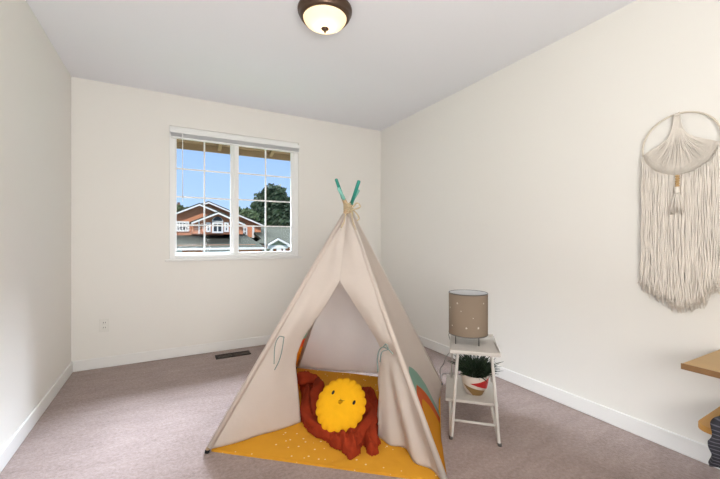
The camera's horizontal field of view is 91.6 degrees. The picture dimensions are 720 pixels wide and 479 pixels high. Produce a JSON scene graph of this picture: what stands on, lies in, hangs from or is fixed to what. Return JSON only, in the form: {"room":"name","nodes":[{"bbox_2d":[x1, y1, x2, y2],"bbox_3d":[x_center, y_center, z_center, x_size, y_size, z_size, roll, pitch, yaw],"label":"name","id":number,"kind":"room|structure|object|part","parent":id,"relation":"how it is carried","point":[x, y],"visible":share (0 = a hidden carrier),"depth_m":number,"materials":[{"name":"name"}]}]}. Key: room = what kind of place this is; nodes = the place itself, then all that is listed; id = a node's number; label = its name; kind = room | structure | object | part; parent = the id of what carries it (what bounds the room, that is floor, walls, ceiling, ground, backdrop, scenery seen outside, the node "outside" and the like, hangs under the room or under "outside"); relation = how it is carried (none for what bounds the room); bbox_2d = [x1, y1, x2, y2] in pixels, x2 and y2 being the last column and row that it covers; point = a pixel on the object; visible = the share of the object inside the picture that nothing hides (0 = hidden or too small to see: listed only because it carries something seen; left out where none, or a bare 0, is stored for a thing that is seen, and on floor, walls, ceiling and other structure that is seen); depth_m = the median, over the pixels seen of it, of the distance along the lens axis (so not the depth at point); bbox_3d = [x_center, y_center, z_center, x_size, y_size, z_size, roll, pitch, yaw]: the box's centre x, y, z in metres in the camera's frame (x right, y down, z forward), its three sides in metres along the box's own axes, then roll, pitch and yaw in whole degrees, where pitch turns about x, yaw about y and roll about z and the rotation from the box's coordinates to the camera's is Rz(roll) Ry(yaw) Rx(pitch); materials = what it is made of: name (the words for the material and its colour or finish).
{"room":"children's room","nodes":[
{"label":"children's room","id":0,"kind":"room"},
{"bbox_2d":[0,0,70,450],"bbox_3d":[-1.328,-0.125,0.800,0.160,2.440,5.000,0,0,-29],"label":"wall","id":1,"kind":"structure","parent":0,"point":[35,83],"depth_m":2.03,"materials":[{"name":"white paint"}]},
{"bbox_2d":[0,362,72,472],"bbox_3d":[-1.249,1.049,0.835,0.014,0.092,4.666,0,0,-29],"label":"baseboard","id":2,"kind":"structure","parent":1,"relation":"attached to","point":[18,437],"depth_m":2.01,"materials":[{"name":"white paint"}]},
{"bbox_2d":[71,77,380,360],"bbox_3d":[-1.103,-0.125,3.684,3.010,2.440,0.160,0,0,-29],"label":"wall","id":3,"kind":"structure","parent":0,"point":[120,272],"depth_m":3.21,"materials":[{"name":"white paint"}]},
{"bbox_2d":[99,318,109,331],"bbox_3d":[-2.185,0.733,2.993,0.070,0.114,0.010,0,0,-29],"label":"wall outlet","id":4,"kind":"object","parent":3,"relation":"attached to","point":[104,324],"visible":1,"depth_m":2.99,"materials":[{"name":"white plastic"}]},
{"bbox_2d":[71,335,270,371],"bbox_3d":[-1.061,1.049,3.607,3.010,0.092,0.014,0,0,-29],"label":"baseboard","id":5,"kind":"structure","parent":3,"relation":"attached to","point":[117,360],"depth_m":3.20,"materials":[{"name":"white paint"}]},
{"bbox_2d":[165,126,301,261],"bbox_3d":[-1.237,-0.425,3.563,1.305,1.260,0.122,0,0,-29],"label":"window","id":6,"kind":"structure","parent":3,"relation":"in","point":[234,254],"depth_m":3.54,"materials":[{"name":"white plastic"}]},
{"bbox_2d":[177,142,229,251],"bbox_3d":[-1.530,-0.428,3.441,0.483,1.109,0.012,0,0,-29],"label":"grille","id":7,"kind":"object","parent":6,"relation":"attached to","point":[204,170],"depth_m":3.44,"materials":[{"name":"white plastic"}]},
{"bbox_3d":[-1.516,-0.428,3.449,0.540,1.153,0.030,0,0,-29],"label":"sash","id":8,"kind":"part","parent":6,"relation":"part of","materials":[{"name":"white plastic"}]},
{"bbox_3d":[-1.216,0.194,3.525,1.305,0.022,0.034,0,0,-29],"label":"sill","id":9,"kind":"part","parent":6,"relation":"part of","materials":[{"name":"white paint"}]},
{"bbox_2d":[170,128,299,200],"bbox_3d":[-1.205,-0.688,3.519,1.240,0.666,0.050,0,0,-29],"label":"window blind","id":10,"kind":"object","parent":6,"relation":"attached to","point":[175,133],"visible":1,"depth_m":3.46,"materials":[{"name":"white plastic"}]},
{"bbox_3d":[-1.207,-0.946,3.523,1.224,0.013,0.034,0,0,-29],"label":"rail","id":11,"kind":"part","parent":10,"relation":"part of","materials":[{"name":"white plastic"}]},
{"bbox_3d":[-1.005,-0.428,3.691,0.619,1.153,0.030,0,0,-29],"label":"sash","id":12,"kind":"part","parent":6,"relation":"part of","materials":[{"name":"white plastic"}]},
{"bbox_2d":[239,150,290,250],"bbox_3d":[-0.997,-0.428,3.695,0.546,1.109,0.012,0,0,-29],"label":"grille","id":13,"kind":"object","parent":6,"relation":"attached to","point":[265,175],"depth_m":3.69,"materials":[{"name":"white plastic"}]},
{"bbox_2d":[177,139,289,160],"bbox_3d":[-1.273,-1.255,3.984,4.600,0.500,0.530,0,0,-29],"label":"roof eaves","id":14,"kind":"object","parent":3,"relation":"attached to","point":[187,144],"depth_m":4.09,"materials":[{"name":"brown wood"}]},
{"bbox_2d":[26,0,635,130],"bbox_3d":[0.061,-1.445,1.562,3.330,0.200,5.000,0,0,-29],"label":"ceiling","id":15,"kind":"structure","parent":0,"point":[393,60],"depth_m":2.46,"materials":[{"name":"white paint"}]},
{"bbox_2d":[298,0,351,33],"bbox_3d":[-0.204,-1.272,2.040,0.316,0.145,0.316,0,0,-29],"label":"ceiling light","id":16,"kind":"object","parent":15,"relation":"attached to","point":[321,16],"visible":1,"depth_m":1.97,"materials":[{"name":"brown glass"}]},
{"bbox_3d":[-0.204,-1.259,2.040,0.251,0.062,0.251,0,0,-29],"label":"lamp shade","id":17,"kind":"part","parent":16,"relation":"part of","materials":[{"name":"white glass"}]},
{"bbox_2d":[0,345,719,478],"bbox_3d":[0.061,1.195,1.562,3.330,0.200,5.000,0,0,-29],"label":"floor","id":18,"kind":"structure","parent":0,"point":[156,419],"depth_m":1.94,"materials":[{"name":"beige carpet"}]},
{"bbox_2d":[215,350,250,359],"bbox_3d":[-1.200,1.090,3.311,0.310,0.010,0.110,0,0,-29],"label":"floor vent","id":19,"kind":"object","parent":18,"relation":"in","point":[241,353],"visible":1,"depth_m":3.30,"materials":[{"name":"brown metal"}]},
{"bbox_2d":[211,368,440,478],"bbox_3d":[-0.075,1.087,2.260,1.171,0.014,1.173,0,0,12],"label":"floor mat","id":20,"kind":"object","parent":18,"relation":"on","point":[294,443],"visible":0.31,"depth_m":1.78,"materials":[{"name":"yellow fabric"}]},
{"bbox_2d":[204,178,447,478],"bbox_3d":[-0.076,0.342,2.255,1.219,1.506,1.220,0,0,12],"label":"play teepee","id":21,"kind":"object","parent":20,"relation":"on","point":[346,315],"visible":1,"depth_m":2.03,"materials":[{"name":"beige fabric"}]},
{"bbox_3d":[-0.443,0.619,1.913,0.059,0.182,0.015,0,0,-22],"label":"tie cord","id":22,"kind":"part","parent":21,"relation":"part of","materials":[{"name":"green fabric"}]},
{"bbox_3d":[-0.384,0.457,2.321,0.580,1.252,1.204,0,0,12],"label":"panel","id":23,"kind":"part","parent":21,"relation":"part of","materials":[{"name":"fabric"}]},
{"bbox_3d":[-0.030,0.458,2.547,1.200,1.251,0.554,0,0,15],"label":"panel","id":24,"kind":"part","parent":21,"relation":"part of","materials":[{"name":"beige fabric"}]},
{"bbox_3d":[0.127,0.633,1.847,0.021,0.173,0.128,0,0,-36],"label":"tie cord","id":25,"kind":"part","parent":21,"relation":"part of","materials":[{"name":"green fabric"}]},
{"bbox_3d":[0.475,0.458,2.077,0.794,1.251,0.857,0,0,-29],"label":"panel","id":26,"kind":"part","parent":21,"relation":"part of","materials":[{"name":"fabric"}]},
{"bbox_2d":[297,371,380,459],"bbox_3d":[-0.145,1.004,2.215,0.506,0.169,1.032,0,0,-29],"label":"throw blanket","id":27,"kind":"object","parent":20,"relation":"on","point":[350,442],"visible":0.6,"depth_m":1.92,"materials":[{"name":"red fabric"}]},
{"bbox_2d":[316,378,365,431],"bbox_3d":[-0.105,0.923,1.955,0.267,0.230,0.227,0,0,-29],"label":"cushion","id":28,"kind":"object","parent":27,"relation":"on","point":[341,403],"visible":0.98,"depth_m":1.92,"materials":[{"name":"yellow fabric"}]},
{"bbox_2d":[445,334,501,446],"bbox_3d":[0.669,0.841,2.112,0.294,0.511,0.495,0,0,15],"label":"side table","id":29,"kind":"object","parent":18,"relation":"on","point":[455,390],"visible":0.91,"depth_m":1.96,"materials":[{"name":"white paint"}]},
{"bbox_3d":[0.597,0.768,2.266,0.012,0.301,0.136,0,0,10],"label":"leg","id":30,"kind":"part","parent":29,"relation":"part of","materials":[{"name":"grey paint"}]},
{"bbox_3d":[0.526,0.856,1.942,0.075,0.475,0.018,0,0,-39],"label":"leg","id":31,"kind":"part","parent":29,"relation":"part of","materials":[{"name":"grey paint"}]},
{"bbox_2d":[440,290,487,378],"bbox_3d":[0.698,0.705,2.465,0.256,0.790,1.041,0,0,11],"label":"table lamp","id":32,"kind":"object","parent":29,"relation":"on","point":[468,309],"visible":0.94,"depth_m":1.97,"materials":[{"name":"brown fabric"}]},
{"bbox_3d":[0.673,0.797,2.532,0.214,0.607,0.951,0,0,18],"label":"power cord","id":33,"kind":"part","parent":32,"relation":"part of","materials":[{"name":"grey plastic"}]},
{"bbox_3d":[0.636,0.431,2.060,0.220,0.237,0.220,0,0,-29],"label":"lamp shade","id":34,"kind":"part","parent":32,"relation":"part of","materials":[{"name":"brown fabric"}]},
{"bbox_3d":[0.636,0.313,2.060,0.223,0.006,0.223,0,0,-29],"label":"shade trim","id":35,"kind":"part","parent":32,"relation":"part of","materials":[{"name":"white fabric"}]},
{"bbox_3d":[0.636,0.550,2.060,0.223,0.006,0.223,0,0,-29],"label":"shade trim","id":36,"kind":"part","parent":32,"relation":"part of","materials":[{"name":"beige fabric"}]},
{"bbox_2d":[445,374,493,405],"bbox_3d":[0.681,0.925,2.168,0.287,0.016,0.380,0,0,15],"label":"shelf","id":37,"kind":"object","parent":29,"relation":"attached to","point":[487,399],"depth_m":2.06,"materials":[{"name":"white paint"}]},
{"bbox_2d":[448,354,503,395],"bbox_3d":[0.684,0.791,2.099,0.295,0.249,0.320,0,0,-16],"label":"potted plant","id":38,"kind":"object","parent":29,"relation":"on","point":[475,373],"visible":0.98,"depth_m":2.04,"materials":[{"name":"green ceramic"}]},
{"bbox_3d":[0.687,0.858,2.095,0.158,0.117,0.158,0,0,-29],"label":"pot","id":39,"kind":"part","parent":38,"relation":"part of","materials":[{"name":"beige ceramic"}]},
{"bbox_3d":[0.729,0.856,1.887,0.024,0.474,0.075,0,0,-29],"label":"leg","id":40,"kind":"part","parent":29,"relation":"part of","materials":[{"name":"grey paint"}]},
{"bbox_2d":[698,407,719,434],"bbox_3d":[1.764,0.927,1.145,0.385,0.339,0.910,0,0,-29],"label":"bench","id":41,"kind":"object","parent":18,"relation":"on","point":[703,423],"visible":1,"depth_m":1.46,"materials":[{"name":"orange wood"}]},
{"bbox_2d":[708,416,719,467],"bbox_3d":[1.576,0.802,1.281,0.286,0.192,0.380,0,0,-29],"label":"folded throw","id":42,"kind":"object","parent":41,"relation":"on","point":[714,441],"visible":1,"depth_m":1.36,"materials":[{"name":"grey fabric"}]},
{"bbox_2d":[381,0,719,444],"bbox_3d":[1.451,-0.125,2.324,0.160,2.440,5.000,0,0,-29],"label":"wall","id":43,"kind":"structure","parent":0,"point":[520,186],"depth_m":2.29,"materials":[{"name":"white paint"}]},
{"bbox_2d":[418,335,719,469],"bbox_3d":[1.378,1.049,2.276,0.014,0.092,4.666,0,0,-29],"label":"baseboard","id":44,"kind":"structure","parent":43,"relation":"attached to","point":[691,448],"depth_m":2.09,"materials":[{"name":"white paint"}]},
{"bbox_2d":[638,111,719,313],"bbox_3d":[1.617,-0.140,1.790,0.053,1.035,0.347,0,0,-24],"label":"macrame wall hanging","id":45,"kind":"object","parent":43,"relation":"attached to","point":[669,215],"depth_m":1.77,"materials":[{"name":"beige fabric"}]},
{"bbox_2d":[681,350,719,378],"bbox_3d":[1.776,0.600,1.143,0.405,0.151,0.996,0,0,-29],"label":"wall shelf","id":46,"kind":"object","parent":43,"relation":"attached to","point":[708,364],"visible":1,"depth_m":1.47,"materials":[{"name":"brown wood"}]},
{"label":"outside","id":47,"kind":"structure","parent":0,"visible":0},
{"bbox_3d":[-29.869,4.845,54.445,120.000,0.300,115.800,0,0,-29],"label":"lawn","id":48,"kind":"structure","parent":47,"visible":0},
{"bbox_2d":[177,202,188,210],"bbox_3d":[-15.666,0.750,30.169,2.146,7.916,1.332,0,0,-29],"label":"broadleaf tree","id":49,"kind":"object","parent":48,"relation":"on","point":[179,206],"visible":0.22,"depth_m":30.05,"materials":[{"name":"green plant"}]},
{"bbox_2d":[177,201,289,252],"bbox_3d":[-8.586,1.146,23.331,9.622,7.098,12.930,0,0,-29],"label":"house","id":50,"kind":"structure","parent":48,"relation":"on","point":[189,238],"depth_m":19.75,"materials":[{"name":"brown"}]},
{"bbox_3d":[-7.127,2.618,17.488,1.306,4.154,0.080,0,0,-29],"label":"garage door","id":51,"kind":"part","parent":50,"relation":"part of","materials":[{"name":"white"}]},
{"bbox_3d":[-7.962,-0.659,19.556,0.544,0.557,0.030,0,0,-29],"label":"pane","id":52,"kind":"part","parent":50,"relation":"part of","materials":[{"name":"clear glass"}]},
{"bbox_3d":[-7.918,-1.150,19.472,0.471,0.221,0.020,0,0,-29],"label":"pane","id":53,"kind":"part","parent":50,"relation":"part of","materials":[{"name":"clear glass"}]},
{"bbox_2d":[239,206,259,220],"bbox_3d":[-10.373,0.842,31.977,2.364,7.731,1.635,0,0,-29],"label":"broadleaf tree","id":54,"kind":"object","parent":48,"relation":"on","point":[247,212],"visible":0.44,"depth_m":31.68,"materials":[{"name":"green plant"}]},
{"bbox_2d":[249,183,289,227],"bbox_3d":[-8.548,-0.572,36.368,6.605,10.560,2.815,0,0,-29],"label":"broadleaf tree","id":55,"kind":"object","parent":48,"relation":"on","point":[277,213],"visible":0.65,"depth_m":35.41,"materials":[{"name":"green plant"}]}
]}

